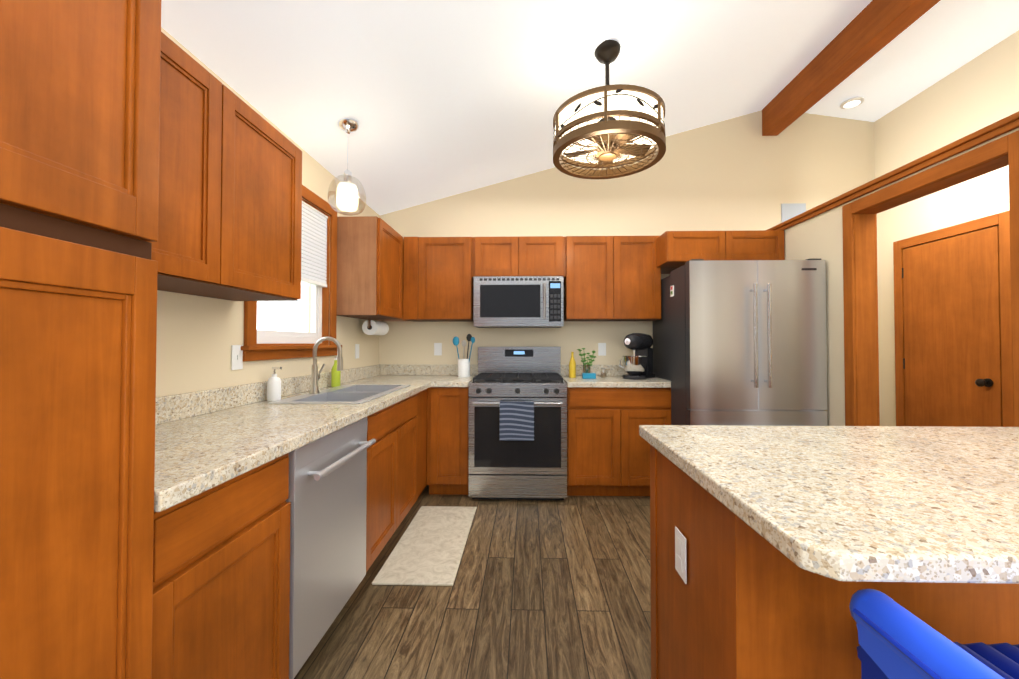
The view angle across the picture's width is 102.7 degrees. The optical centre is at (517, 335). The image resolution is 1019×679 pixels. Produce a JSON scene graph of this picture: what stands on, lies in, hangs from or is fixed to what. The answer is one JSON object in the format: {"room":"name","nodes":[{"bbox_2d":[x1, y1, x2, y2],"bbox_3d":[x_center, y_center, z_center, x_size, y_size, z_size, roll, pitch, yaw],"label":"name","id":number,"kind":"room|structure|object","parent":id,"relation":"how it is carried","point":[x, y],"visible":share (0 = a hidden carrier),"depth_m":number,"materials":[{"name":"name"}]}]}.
{"room":"kitchen","nodes":[
{"label":"kitchen","id":0,"kind":"room"},
{"bbox_2d":[156,27,379,397],"bbox_3d":[-1.464,-0.012,0.605,0.150,2.500,6.530,0,-1,1],"label":"wall","id":1,"kind":"structure","parent":0,"point":[198,337],"depth_m":1.88,"materials":[{"name":"beige paint"}]},
{"bbox_2d":[150,32,301,300],"bbox_3d":[-1.207,-0.537,1.411,0.323,0.723,1.096,0,-1,1],"label":"upper cabinet","id":2,"kind":"object","parent":1,"relation":"attached to","point":[230,200],"visible":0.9,"depth_m":1.45,"materials":[{"name":"brown wood"}]},
{"bbox_2d":[231,345,242,369],"bbox_3d":[-1.349,0.104,1.966,0.012,0.118,0.072,0,-1,1],"label":"light switch","id":3,"kind":"object","parent":1,"relation":"attached to","point":[236,357],"visible":1,"depth_m":1.96,"materials":[{"name":"white plastic"}]},
{"bbox_2d":[241,185,341,361],"bbox_3d":[-1.370,-0.399,2.495,0.150,1.067,1.004,0,-1,1],"label":"window unit","id":4,"kind":"structure","parent":1,"relation":"in","point":[314,251],"depth_m":2.69,"materials":[{"name":"brown wood"}]},
{"bbox_2d":[355,344,358,358],"bbox_3d":[-1.319,0.127,3.356,0.008,0.118,0.072,0,-1,1],"label":"electrical outlet","id":5,"kind":"object","parent":1,"relation":"attached to","point":[356,351],"visible":1,"depth_m":3.33,"materials":[{"name":"white plastic"}]},
{"bbox_2d":[337,216,407,320],"bbox_3d":[-1.160,-0.503,3.421,0.323,0.723,0.898,0,-1,1],"label":"upper cabinet","id":6,"kind":"object","parent":1,"relation":"attached to","point":[370,256],"visible":0.9,"depth_m":2.98,"materials":[{"name":"brown wood"}]},
{"bbox_2d":[362,318,388,335],"bbox_3d":[-1.193,-0.072,3.436,0.124,0.136,0.304,0,-1,1],"label":"paper towel holder","id":7,"kind":"object","parent":6,"relation":"attached to","point":[373,327],"visible":0.98,"depth_m":3.30,"materials":[{"name":"white paper"}]},
{"bbox_2d":[294,485,650,678],"bbox_3d":[0.929,1.270,0.678,5.230,0.060,6.830,0,-1,1],"label":"floor","id":8,"kind":"structure","parent":0,"point":[549,589],"depth_m":1.90,"materials":[{"name":"brown wood"}]},
{"bbox_2d":[0,0,161,678],"bbox_3d":[-1.066,0.162,0.535,0.645,2.150,0.615,0,-1,1],"label":"pantry cabinet","id":9,"kind":"object","parent":8,"relation":"on","point":[79,132],"visible":1,"depth_m":0.70,"materials":[{"name":"brown wood"}]},
{"bbox_2d":[152,453,290,678],"bbox_3d":[-1.064,0.808,1.094,0.624,0.878,0.513,0,-1,1],"label":"base cabinet","id":10,"kind":"object","parent":8,"relation":"on","point":[221,581],"depth_m":1.07,"materials":[{"name":"brown wood"}]},
{"bbox_2d":[154,364,477,511],"bbox_3d":[-0.874,0.317,2.345,0.944,0.142,3.008,0,-1,1],"label":"countertop","id":11,"kind":"structure","parent":10,"relation":"on","point":[205,440],"depth_m":1.57,"materials":[{"name":"stone"}]},
{"bbox_2d":[267,367,281,400],"bbox_3d":[-1.283,0.253,2.152,0.066,0.178,0.064,0,-1,1],"label":"soap pump","id":12,"kind":"object","parent":11,"relation":"on","point":[274,387],"visible":0.96,"depth_m":2.13,"materials":[{"name":"white plastic"}]},
{"bbox_2d":[331,358,340,386],"bbox_3d":[-1.262,0.253,2.832,0.058,0.200,0.060,0,-1,1],"label":"dish soap bottle","id":13,"kind":"object","parent":11,"relation":"on","point":[335,377],"visible":0.75,"depth_m":2.81,"materials":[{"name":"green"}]},
{"bbox_2d":[269,337,409,403],"bbox_3d":[-1.005,0.281,2.475,0.464,0.552,0.876,0,-1,1],"label":"sink","id":14,"kind":"object","parent":11,"relation":"in","point":[352,394],"visible":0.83,"depth_m":2.40,"materials":[{"name":"silver metal"}]},
{"bbox_2d":[453,334,474,376],"bbox_3d":[-0.475,0.174,3.629,0.205,0.385,0.121,0,-1,1],"label":"utensil crock","id":15,"kind":"object","parent":11,"relation":"on","point":[463,367],"visible":1,"depth_m":3.59,"materials":[{"name":"white ceramic"}]},
{"bbox_2d":[286,417,375,678],"bbox_3d":[-0.988,0.820,1.662,0.632,0.872,0.611,0,-1,1],"label":"dishwasher","id":16,"kind":"object","parent":8,"relation":"on","point":[327,486],"visible":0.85,"depth_m":1.55,"materials":[{"name":"grey metal"}]},
{"bbox_2d":[366,387,431,522],"bbox_3d":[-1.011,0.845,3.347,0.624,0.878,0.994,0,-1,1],"label":"base cabinet","id":17,"kind":"object","parent":8,"relation":"on","point":[397,462],"depth_m":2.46,"materials":[{"name":"brown wood"}]},
{"bbox_2d":[372,506,476,585],"bbox_3d":[-0.520,1.264,2.542,0.415,0.012,0.970,0,-1,1],"label":"kitchen mat","id":18,"kind":"object","parent":8,"relation":"on","point":[428,549],"visible":0.96,"depth_m":2.39,"materials":[{"name":"beige fabric"}]},
{"bbox_2d":[428,387,468,494],"bbox_3d":[-0.544,0.848,3.522,0.335,0.878,0.623,0,-1,1],"label":"base cabinet","id":19,"kind":"object","parent":8,"relation":"on","point":[448,444],"depth_m":3.22,"materials":[{"name":"brown wood"}]},
{"bbox_2d":[468,347,566,499],"bbox_3d":[0.008,0.691,3.446,0.758,1.190,0.749,0,-1,1],"label":"gas range","id":20,"kind":"object","parent":8,"relation":"on","point":[518,423],"visible":1,"depth_m":3.14,"materials":[{"name":"grey metal"}]},
{"bbox_2d":[567,387,670,495],"bbox_3d":[0.814,0.848,3.490,0.835,0.878,0.623,0,-1,1],"label":"base cabinet","id":21,"kind":"object","parent":8,"relation":"on","point":[608,449],"visible":0.69,"depth_m":3.19,"materials":[{"name":"brown wood"}]},
{"bbox_2d":[561,365,670,387],"bbox_3d":[0.814,0.336,3.486,0.842,0.142,0.648,0,-1,1],"label":"countertop","id":22,"kind":"structure","parent":21,"relation":"on","point":[613,378],"depth_m":3.30,"materials":[{"name":"stone"}]},
{"bbox_2d":[569,352,575,377],"bbox_3d":[0.481,0.253,3.571,0.058,0.225,0.060,0,-1,1],"label":"oil bottle","id":23,"kind":"object","parent":22,"relation":"on","point":[572,368],"visible":1,"depth_m":3.55,"materials":[{"name":"yellow glass"}]},
{"bbox_2d":[577,348,595,372],"bbox_3d":[0.613,0.237,3.608,0.169,0.259,0.122,0,-1,1],"label":"potted plant","id":24,"kind":"object","parent":22,"relation":"on","point":[583,360],"visible":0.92,"depth_m":3.60,"materials":[{"name":"green plant"}]},
{"bbox_2d":[582,373,595,378],"bbox_3d":[0.609,0.342,3.482,0.110,0.045,0.070,0,-1,1],"label":"box","id":25,"kind":"object","parent":22,"relation":"on","point":[588,375],"visible":0.96,"depth_m":3.45,"materials":[{"name":"blue"}]},
{"bbox_2d":[600,368,605,376],"bbox_3d":[0.751,0.323,3.564,0.051,0.085,0.052,0,-1,1],"label":"spice jar","id":26,"kind":"object","parent":22,"relation":"on","point":[602,374],"visible":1,"depth_m":3.55,"materials":[{"name":"clear glass"}]},
{"bbox_2d":[619,333,654,379],"bbox_3d":[1.050,0.170,3.530,0.319,0.390,0.333,0,-1,1],"label":"stand mixer","id":27,"kind":"object","parent":22,"relation":"on","point":[638,365],"visible":1,"depth_m":3.43,"materials":[{"name":"grey plastic"}]},
{"bbox_2d":[653,259,827,425],"bbox_3d":[1.635,0.383,3.223,0.917,1.799,1.078,0,-1,1],"label":"fridge","id":28,"kind":"object","parent":8,"relation":"on","point":[739,342],"visible":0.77,"depth_m":2.76,"materials":[{"name":"grey metal"}]},
{"bbox_2d":[650,444,1018,678],"bbox_3d":[1.268,0.808,1.167,1.589,0.879,0.616,0,-1,1],"label":"kitchen island","id":29,"kind":"object","parent":8,"relation":"on","point":[733,596],"visible":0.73,"depth_m":0.88,"materials":[{"name":"brown wood"}]},
{"bbox_2d":[639,425,1018,583],"bbox_3d":[1.250,0.344,1.038,1.617,0.040,0.934,0,-1,1],"label":"island countertop","id":30,"kind":"structure","parent":29,"relation":"on","point":[935,504],"depth_m":0.84,"materials":[{"name":"stone"}]},
{"bbox_2d":[849,589,1018,678],"bbox_3d":[0.811,0.812,0.370,0.613,0.851,0.866,0,-1,1],"label":"bar stool","id":31,"kind":"object","parent":8,"relation":"on","point":[896,640],"visible":1,"depth_m":0.57,"materials":[{"name":"blue plastic"}]},
{"bbox_2d":[161,0,1018,214],"bbox_3d":[0.929,-1.712,0.727,5.230,1.184,6.830,0,-1,1],"label":"ceiling","id":32,"kind":"structure","parent":0,"point":[437,99],"depth_m":2.48,"materials":[{"name":"white paint"}]},
{"bbox_2d":[328,118,366,215],"bbox_3d":[-1.007,-0.990,2.416,0.213,0.537,0.213,0,-1,1],"label":"light","id":33,"kind":"object","parent":32,"relation":"hanging from","point":[348,127],"visible":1,"depth_m":2.40,"materials":[{"name":"clear glass"}]},
{"bbox_2d":[553,40,665,178],"bbox_3d":[0.522,-1.350,2.367,0.636,0.635,0.636,0,-1,1],"label":"drum pendant light","id":34,"kind":"object","parent":32,"relation":"hanging from","point":[607,126],"visible":1,"depth_m":2.22,"materials":[{"name":"brown metal"}]},
{"bbox_2d":[762,0,939,135],"bbox_3d":[2.280,-2.058,0.550,0.140,0.270,6.528,0,-1,1],"label":"ridge beam","id":35,"kind":"structure","parent":32,"relation":"attached to","point":[872,28],"depth_m":2.86,"materials":[{"name":"brown wood"}]},
{"bbox_2d":[840,97,864,108],"bbox_3d":[2.931,-2.037,3.572,0.170,0.018,0.170,0,-1,1],"label":"recessed light","id":36,"kind":"object","parent":32,"relation":"in","point":[853,102],"visible":1,"depth_m":3.56,"materials":[{"name":"white plastic"}]},
{"bbox_2d":[379,110,874,364],"bbox_3d":[1.004,-0.557,3.898,5.230,3.700,0.150,0,-1,1],"label":"wall","id":37,"kind":"structure","parent":0,"point":[740,173],"depth_m":3.83,"materials":[{"name":"beige paint"}]},
{"bbox_2d":[403,237,430,321],"bbox_3d":[-0.895,-0.500,3.703,0.188,0.720,0.323,0,-1,1],"label":"upper cabinet","id":38,"kind":"object","parent":37,"relation":"attached to","point":[415,248],"depth_m":3.54,"materials":[{"name":"brown wood"}]},
{"bbox_2d":[434,343,441,354],"bbox_3d":[-0.751,0.126,3.846,0.072,0.118,0.008,0,-1,1],"label":"electrical outlet","id":39,"kind":"object","parent":37,"relation":"attached to","point":[437,348],"visible":1,"depth_m":3.84,"materials":[{"name":"white plastic"}]},
{"bbox_2d":[427,237,473,321],"bbox_3d":[-0.628,-0.500,3.697,0.463,0.720,0.323,0,-1,1],"label":"upper cabinet","id":40,"kind":"object","parent":37,"relation":"attached to","point":[450,286],"depth_m":3.54,"materials":[{"name":"brown wood"}]},
{"bbox_2d":[471,236,526,279],"bbox_3d":[-0.162,-0.685,3.689,0.470,0.349,0.323,0,-1,1],"label":"upper cabinet","id":41,"kind":"object","parent":37,"relation":"attached to","point":[490,256],"depth_m":3.53,"materials":[{"name":"brown wood"}]},
{"bbox_2d":[474,276,563,327],"bbox_3d":[0.012,-0.287,3.606,0.756,0.420,0.462,0,-1,1],"label":"microwave","id":42,"kind":"object","parent":41,"relation":"attached to","point":[518,302],"visible":1,"depth_m":3.42,"materials":[{"name":"grey metal"}]},
{"bbox_2d":[527,236,566,275],"bbox_3d":[0.188,-0.685,3.681,0.470,0.349,0.323,0,-1,1],"label":"upper cabinet","id":43,"kind":"object","parent":37,"relation":"attached to","point":[546,255],"depth_m":3.53,"materials":[{"name":"brown wood"}]},
{"bbox_2d":[563,236,622,320],"bbox_3d":[0.657,-0.500,3.667,0.467,0.720,0.323,0,-1,1],"label":"upper cabinet","id":44,"kind":"object","parent":37,"relation":"attached to","point":[611,278],"depth_m":3.51,"materials":[{"name":"brown wood"}]},
{"bbox_2d":[598,343,605,355],"bbox_3d":[0.791,0.126,3.810,0.072,0.118,0.008,0,-1,1],"label":"electrical outlet","id":45,"kind":"object","parent":37,"relation":"attached to","point":[601,349],"visible":1,"depth_m":3.81,"materials":[{"name":"white plastic"}]},
{"bbox_2d":[619,236,660,320],"bbox_3d":[1.003,-0.500,3.659,0.467,0.720,0.323,0,-1,1],"label":"upper cabinet","id":46,"kind":"object","parent":37,"relation":"attached to","point":[641,274],"depth_m":3.51,"materials":[{"name":"brown wood"}]},
{"bbox_2d":[656,230,784,273],"bbox_3d":[1.652,-0.707,3.514,0.925,0.247,0.588,0,-1,1],"label":"upper cabinet","id":47,"kind":"object","parent":37,"relation":"attached to","point":[675,250],"visible":0.81,"depth_m":3.23,"materials":[{"name":"brown wood"}]},
{"bbox_2d":[781,203,805,222],"bbox_3d":[2.566,-1.059,3.787,0.220,0.340,0.010,0,-1,1],"label":"vent panel","id":48,"kind":"object","parent":37,"relation":"attached to","point":[790,211],"visible":0.43,"depth_m":3.79,"materials":[{"name":"grey plastic"}]},
{"bbox_2d":[784,127,1018,425],"bbox_3d":[2.110,0.164,0.518,0.120,2.145,6.530,0,-1,1],"label":"wall","id":49,"kind":"structure","parent":0,"point":[820,236],"depth_m":2.72,"materials":[{"name":"beige paint"}]},
{"bbox_2d":[767,111,1018,229],"bbox_3d":[2.103,-0.908,0.535,0.175,0.054,6.528,0,-1,1],"label":"trim","id":50,"kind":"structure","parent":49,"relation":"on","point":[992,131],"depth_m":2.10,"materials":[{"name":"brown wood"}]},
{"bbox_2d":[842,130,1018,426],"bbox_3d":[2.147,0.212,2.107,0.156,2.103,0.976,0,-1,1],"label":"door frame","id":51,"kind":"structure","parent":49,"relation":"attached to","point":[860,300],"depth_m":2.52,"materials":[{"name":"brown wood"}]},
{"bbox_2d":[874,30,1018,425],"bbox_3d":[3.316,-0.612,0.578,0.150,3.700,6.680,0,-1,1],"label":"wall","id":52,"kind":"structure","parent":0,"point":[979,92],"depth_m":3.21,"materials":[{"name":"beige paint"}]},
{"bbox_2d":[902,225,1002,426],"bbox_3d":[3.246,0.266,3.106,0.105,2.029,0.718,0,-1,1],"label":"hall door","id":53,"kind":"structure","parent":52,"relation":"in","point":[952,340],"depth_m":3.06,"materials":[{"name":"brown wood"}]},
{"bbox_2d":[893,211,1013,426],"bbox_3d":[3.284,0.228,3.106,0.033,2.105,0.870,0,-1,1],"label":"door frame","id":54,"kind":"structure","parent":52,"relation":"attached to","point":[1002,220],"depth_m":2.85,"materials":[{"name":"brown wood"}]},
{"label":"outside","id":55,"kind":"structure","parent":0,"visible":0},
{"bbox_2d":[257,282,308,331],"bbox_3d":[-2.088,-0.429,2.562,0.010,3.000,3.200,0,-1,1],"label":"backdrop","id":56,"kind":"structure","parent":55,"point":[267,315],"depth_m":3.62,"materials":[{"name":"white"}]}
]}

